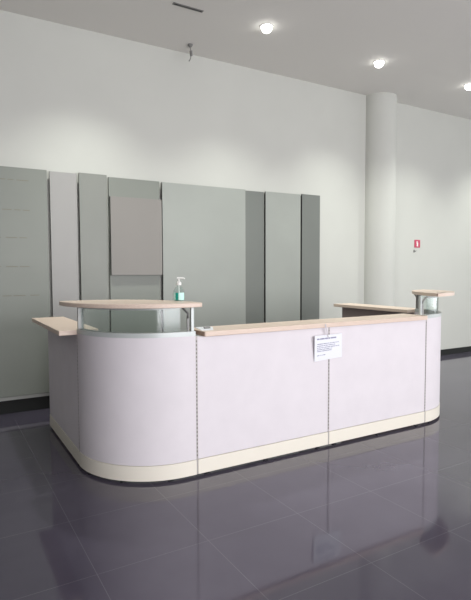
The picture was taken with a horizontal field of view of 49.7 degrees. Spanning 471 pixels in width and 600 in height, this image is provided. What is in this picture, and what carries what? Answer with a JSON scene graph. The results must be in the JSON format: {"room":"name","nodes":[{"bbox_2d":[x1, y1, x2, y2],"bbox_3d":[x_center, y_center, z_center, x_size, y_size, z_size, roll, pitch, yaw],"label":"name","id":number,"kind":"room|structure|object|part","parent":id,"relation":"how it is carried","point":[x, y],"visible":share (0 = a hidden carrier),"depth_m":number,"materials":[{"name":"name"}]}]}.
{"room":"reception lobby","nodes":[
{"label":"reception lobby","id":0,"kind":"room"},
{"bbox_2d":[0,352,470,599],"bbox_3d":[2.548,1.350,2.665,21.400,0.100,9.880,-2,4,-30],"label":"floor","id":1,"kind":"structure","parent":0,"point":[386,515],"depth_m":2.96,"materials":[{"name":"tile"}]},
{"bbox_2d":[48,330,79,464],"bbox_3d":[-1.425,0.724,4.261,0.062,0.995,1.150,-2,4,-30],"label":"module","id":2,"kind":"object","parent":1,"relation":"on","point":[62,350],"visible":0.79,"depth_m":4.15,"materials":[{"name":"white laminate"}]},
{"bbox_2d":[32,317,97,335],"bbox_3d":[-1.453,0.208,4.249,0.285,0.036,1.202,-2,4,-30],"label":"countertop","id":3,"kind":"structure","parent":2,"relation":"on","point":[61,326],"depth_m":4.10,"materials":[{"name":"brown wood"}]},
{"bbox_3d":[-1.430,1.148,4.289,0.055,0.105,1.138,-2,4,-30],"label":"panel","id":4,"kind":"part","parent":2,"relation":"part of","materials":[{"name":"beige metal"}]},
{"bbox_3d":[-1.148,0.741,3.764,0.031,0.975,0.012,-2,4,-30],"label":"slotted post","id":5,"kind":"part","parent":2,"relation":"part of","materials":[{"name":"silver metal"}]},
{"bbox_2d":[77,328,196,482],"bbox_3d":[-0.733,0.738,3.583,0.902,1.040,0.243,0,3,11],"label":"module","id":6,"kind":"object","parent":1,"relation":"on","point":[137,390],"visible":1,"depth_m":3.49,"materials":[{"name":"white laminate"}]},
{"bbox_2d":[59,300,201,332],"bbox_3d":[-0.746,0.115,3.577,1.069,0.205,0.528,1,3,15],"label":"shelf","id":7,"kind":"object","parent":6,"relation":"on","point":[81,305],"visible":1,"depth_m":3.46,"materials":[{"name":"brown wood"}]},
{"bbox_3d":[-0.745,0.027,3.570,1.063,0.030,0.531,1,4,20],"label":"shelf","id":8,"kind":"part","parent":7,"relation":"part of","materials":[{"name":"brown wood"}]},
{"bbox_3d":[-0.771,0.055,3.531,0.773,0.020,0.160,1,3,15],"label":"rail","id":9,"kind":"part","parent":7,"relation":"part of","materials":[{"name":"grey metal"}]},
{"bbox_2d":[173,277,184,300],"bbox_3d":[-0.407,-0.079,3.658,0.084,0.170,0.083,-2,4,-30],"label":"sanitizer bottle","id":10,"kind":"object","parent":7,"relation":"on","point":[179,296],"visible":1,"depth_m":3.63,"materials":[{"name":"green plastic"}]},
{"bbox_3d":[-0.735,0.235,3.553,0.900,0.032,0.241,0,3,11],"label":"cap rail","id":11,"kind":"part","parent":6,"relation":"part of","materials":[{"name":"grey metal"}]},
{"bbox_3d":[-0.731,1.185,3.608,0.902,0.105,0.243,0,3,11],"label":"panel","id":12,"kind":"part","parent":6,"relation":"part of","materials":[{"name":"beige metal"}]},
{"bbox_2d":[196,327,327,473],"bbox_3d":[0.229,0.736,3.904,1.204,1.000,0.060,-2,4,-30],"label":"module","id":13,"kind":"object","parent":1,"relation":"on","point":[263,395],"visible":0.94,"depth_m":3.83,"materials":[{"name":"white laminate"}]},
{"bbox_3d":[-0.279,0.746,3.592,0.012,0.980,0.031,-2,4,-30],"label":"slotted post","id":14,"kind":"part","parent":13,"relation":"part of","materials":[{"name":"silver metal"}]},
{"bbox_3d":[0.236,1.162,3.931,1.192,0.105,0.060,-2,4,-30],"label":"panel","id":15,"kind":"part","parent":13,"relation":"part of","materials":[{"name":"beige metal"}]},
{"bbox_2d":[314,324,341,361],"bbox_3d":[0.758,0.343,4.138,0.313,0.302,0.033,-2,4,-30],"label":"paper notice","id":16,"kind":"object","parent":13,"relation":"attached to","point":[327,346],"visible":1,"depth_m":4.14,"materials":[{"name":"white paper"}]},
{"bbox_2d":[328,320,426,444],"bbox_3d":[1.264,0.697,4.510,1.196,1.000,0.060,-2,4,-30],"label":"module","id":17,"kind":"object","parent":1,"relation":"on","point":[377,385],"visible":0.94,"depth_m":4.46,"materials":[{"name":"white laminate"}]},
{"bbox_2d":[194,314,427,336],"bbox_3d":[0.719,0.195,4.266,2.341,0.035,0.300,-2,4,-30],"label":"countertop","id":18,"kind":"structure","parent":17,"relation":"on","point":[361,320],"depth_m":4.08,"materials":[{"name":"brown wood"}]},
{"bbox_2d":[195,327,212,330],"bbox_3d":[-0.216,0.210,3.726,0.131,0.003,0.215,-1,3,-13],"label":"leaflet","id":19,"kind":"object","parent":18,"relation":"on","point":[199,328],"visible":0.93,"depth_m":3.72,"materials":[{"name":"white paper"}]},
{"bbox_3d":[0.760,0.707,4.201,0.012,0.980,0.031,-2,4,-30],"label":"slotted post","id":20,"kind":"part","parent":17,"relation":"part of","materials":[{"name":"silver metal"}]},
{"bbox_3d":[1.266,1.124,4.535,1.170,0.105,0.060,-2,4,-30],"label":"panel","id":21,"kind":"part","parent":17,"relation":"part of","materials":[{"name":"beige metal"}]},
{"bbox_3d":[1.780,0.668,4.799,0.012,0.980,0.031,-2,4,-30],"label":"slotted post","id":22,"kind":"part","parent":17,"relation":"part of","materials":[{"name":"silver metal"}]},
{"bbox_2d":[342,307,414,317],"bbox_3d":[1.691,0.607,6.087,0.062,0.995,1.150,-2,4,-30],"label":"module","id":23,"kind":"object","parent":1,"relation":"on","point":[346,312],"visible":0.02,"depth_m":6.23,"materials":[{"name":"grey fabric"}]},
{"bbox_2d":[334,303,415,312],"bbox_3d":[1.682,0.090,6.096,0.285,0.036,1.185,-2,4,-30],"label":"countertop","id":24,"kind":"structure","parent":23,"relation":"on","point":[346,305],"depth_m":5.99,"materials":[{"name":"brown wood"}]},
{"bbox_2d":[415,309,440,421],"bbox_3d":[1.967,0.636,5.179,0.218,1.040,0.848,1,3,15],"label":"module","id":25,"kind":"object","parent":1,"relation":"on","point":[433,342],"visible":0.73,"depth_m":4.86,"materials":[{"name":"white laminate"}]},
{"bbox_3d":[1.965,0.133,5.150,0.216,0.032,0.847,1,3,15],"label":"cap rail","id":26,"kind":"part","parent":25,"relation":"part of","materials":[{"name":"grey metal"}]},
{"bbox_3d":[1.968,1.083,5.204,0.218,0.105,0.849,1,3,15],"label":"panel","id":27,"kind":"part","parent":25,"relation":"part of","materials":[{"name":"beige metal"}]},
{"bbox_2d":[412,289,454,314],"bbox_3d":[1.997,0.014,5.144,0.385,0.205,1.028,1,3,13],"label":"shelf","id":28,"kind":"object","parent":25,"relation":"on","point":[428,293],"visible":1,"depth_m":4.85,"materials":[{"name":"brown wood"}]},
{"bbox_3d":[1.999,-0.073,5.140,0.385,0.030,1.025,0,3,9],"label":"shelf","id":29,"kind":"part","parent":28,"relation":"part of","materials":[{"name":"brown wood"}]},
{"bbox_2d":[0,10,470,349],"bbox_3d":[0.090,-0.958,6.713,21.400,4.060,0.200,-2,4,-30],"label":"wall","id":30,"kind":"structure","parent":0,"point":[73,99],"depth_m":6.53,"materials":[{"name":"white paint"}]},
{"bbox_2d":[0,166,49,397],"bbox_3d":[-2.503,-0.168,5.072,1.220,2.330,0.076,-2,4,-30],"label":"wall panel","id":31,"kind":"object","parent":30,"relation":"attached to","point":[24,250],"visible":0.93,"depth_m":5.22,"materials":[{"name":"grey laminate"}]},
{"bbox_2d":[0,396,49,414],"bbox_3d":[-1.180,1.056,5.921,5.480,0.138,0.030,-2,4,-30],"label":"trim","id":32,"kind":"structure","parent":30,"relation":"attached to","point":[36,403],"depth_m":5.30,"materials":[{"name":"black"}]},
{"bbox_2d":[0,392,49,401],"bbox_3d":[-1.178,0.969,5.912,5.480,0.037,0.040,-2,4,-30],"label":"trim","id":33,"kind":"structure","parent":30,"relation":"attached to","point":[46,393],"depth_m":5.29,"materials":[{"name":"grey"}]},
{"bbox_2d":[49,171,78,320],"bbox_3d":[-1.835,-0.191,5.470,0.275,2.325,0.065,-2,4,-30],"label":"board","id":34,"kind":"object","parent":30,"relation":"attached to","point":[62,185],"visible":0.56,"depth_m":5.41,"materials":[{"name":"grey laminate"}]},
{"bbox_2d":[78,173,108,331],"bbox_3d":[-1.563,-0.205,5.620,0.300,2.335,0.080,-2,4,-30],"label":"board","id":35,"kind":"object","parent":30,"relation":"attached to","point":[92,187],"visible":0.57,"depth_m":5.56,"materials":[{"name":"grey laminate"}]},
{"bbox_2d":[108,177,160,331],"bbox_3d":[-1.158,-0.214,5.866,0.600,2.320,0.065,-2,4,-30],"label":"board","id":36,"kind":"object","parent":30,"relation":"attached to","point":[122,287],"visible":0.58,"depth_m":5.82,"materials":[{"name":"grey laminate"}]},
{"bbox_2d":[109,196,161,274],"bbox_3d":[-1.127,-0.720,5.793,0.604,0.870,0.042,-2,4,-30],"label":"board","id":37,"kind":"object","parent":36,"relation":"attached to","point":[135,223],"visible":1,"depth_m":5.77,"materials":[{"name":"grey laminate"}]},
{"bbox_2d":[161,182,245,335],"bbox_3d":[-0.380,-0.240,6.313,1.140,2.315,0.080,-2,4,-30],"label":"wall panel","id":38,"kind":"object","parent":30,"relation":"attached to","point":[204,227],"visible":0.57,"depth_m":6.25,"materials":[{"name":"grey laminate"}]},
{"bbox_2d":[245,190,263,323],"bbox_3d":[0.234,-0.258,6.677,0.281,2.305,0.074,-2,4,-30],"label":"board","id":39,"kind":"object","parent":30,"relation":"attached to","point":[254,200],"visible":0.58,"depth_m":6.63,"materials":[{"name":"grey laminate"}]},
{"bbox_2d":[264,191,300,322],"bbox_3d":[0.627,-0.278,6.903,0.575,2.315,0.080,-2,4,-30],"label":"wall panel","id":40,"kind":"object","parent":30,"relation":"attached to","point":[282,211],"visible":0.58,"depth_m":6.84,"materials":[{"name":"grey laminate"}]},
{"bbox_2d":[300,194,319,319],"bbox_3d":[1.032,-0.298,7.141,0.315,2.325,0.080,-2,4,-30],"label":"board","id":41,"kind":"object","parent":30,"relation":"attached to","point":[310,204],"visible":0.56,"depth_m":7.08,"materials":[{"name":"grey laminate"}]},
{"bbox_2d":[414,240,419,247],"bbox_3d":[2.961,-0.916,8.282,0.135,0.125,0.008,-2,4,-30],"label":"fire extinguisher sign","id":42,"kind":"object","parent":30,"relation":"attached to","point":[416,242],"visible":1,"depth_m":8.28,"materials":[{"name":"red"}]},
{"bbox_2d":[440,346,470,355],"bbox_3d":[0.153,1.026,6.732,21.000,0.095,0.020,-2,4,-30],"label":"baseboard","id":43,"kind":"structure","parent":30,"relation":"attached to","point":[468,348],"depth_m":8.88,"materials":[{"name":"black"}]},
{"bbox_2d":[0,0,470,119],"bbox_3d":[2.533,-2.803,2.425,21.400,0.100,9.880,-2,4,-30],"label":"ceiling","id":44,"kind":"structure","parent":0,"point":[424,46],"depth_m":5.60,"materials":[{"name":"white paint"}]},
{"bbox_2d":[172,2,202,12],"bbox_3d":[-0.468,-2.888,5.023,0.325,0.007,0.040,-2,4,-30],"label":"ceiling vent","id":45,"kind":"object","parent":44,"relation":"in","point":[173,3],"visible":1,"depth_m":5.01,"materials":[{"name":"grey metal"}]},
{"bbox_2d":[188,43,192,60],"bbox_3d":[-0.521,-2.843,5.854,0.060,0.193,0.060,-2,4,-30],"label":"bracket","id":46,"kind":"object","parent":44,"relation":"attached to","point":[190,45],"visible":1,"depth_m":5.84,"materials":[{"name":"grey metal"}]},
{"bbox_2d":[260,23,273,32],"bbox_3d":[0.332,-2.884,5.424,0.152,0.066,0.152,-2,4,-30],"label":"recessed light","id":47,"kind":"object","parent":44,"relation":"in","point":[266,27],"visible":1,"depth_m":5.39,"materials":[{"name":"white"}]},
{"bbox_2d":[373,60,384,67],"bbox_3d":[1.797,-2.944,6.364,0.152,0.066,0.152,-2,4,-30],"label":"recessed light","id":48,"kind":"object","parent":44,"relation":"in","point":[378,63],"visible":1,"depth_m":6.33,"materials":[{"name":"white"}]},
{"bbox_2d":[463,83,470,89],"bbox_3d":[3.293,-2.996,7.171,0.152,0.066,0.152,-2,4,-30],"label":"recessed light","id":49,"kind":"object","parent":44,"relation":"in","point":[467,86],"visible":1,"depth_m":7.14,"materials":[{"name":"white"}]},
{"bbox_2d":[364,92,396,305],"bbox_3d":[2.247,-1.023,7.707,0.530,4.060,0.265,-2,4,-30],"label":"column","id":50,"kind":"structure","parent":0,"point":[381,107],"depth_m":7.57,"materials":[{"name":"white paint"}]}
]}

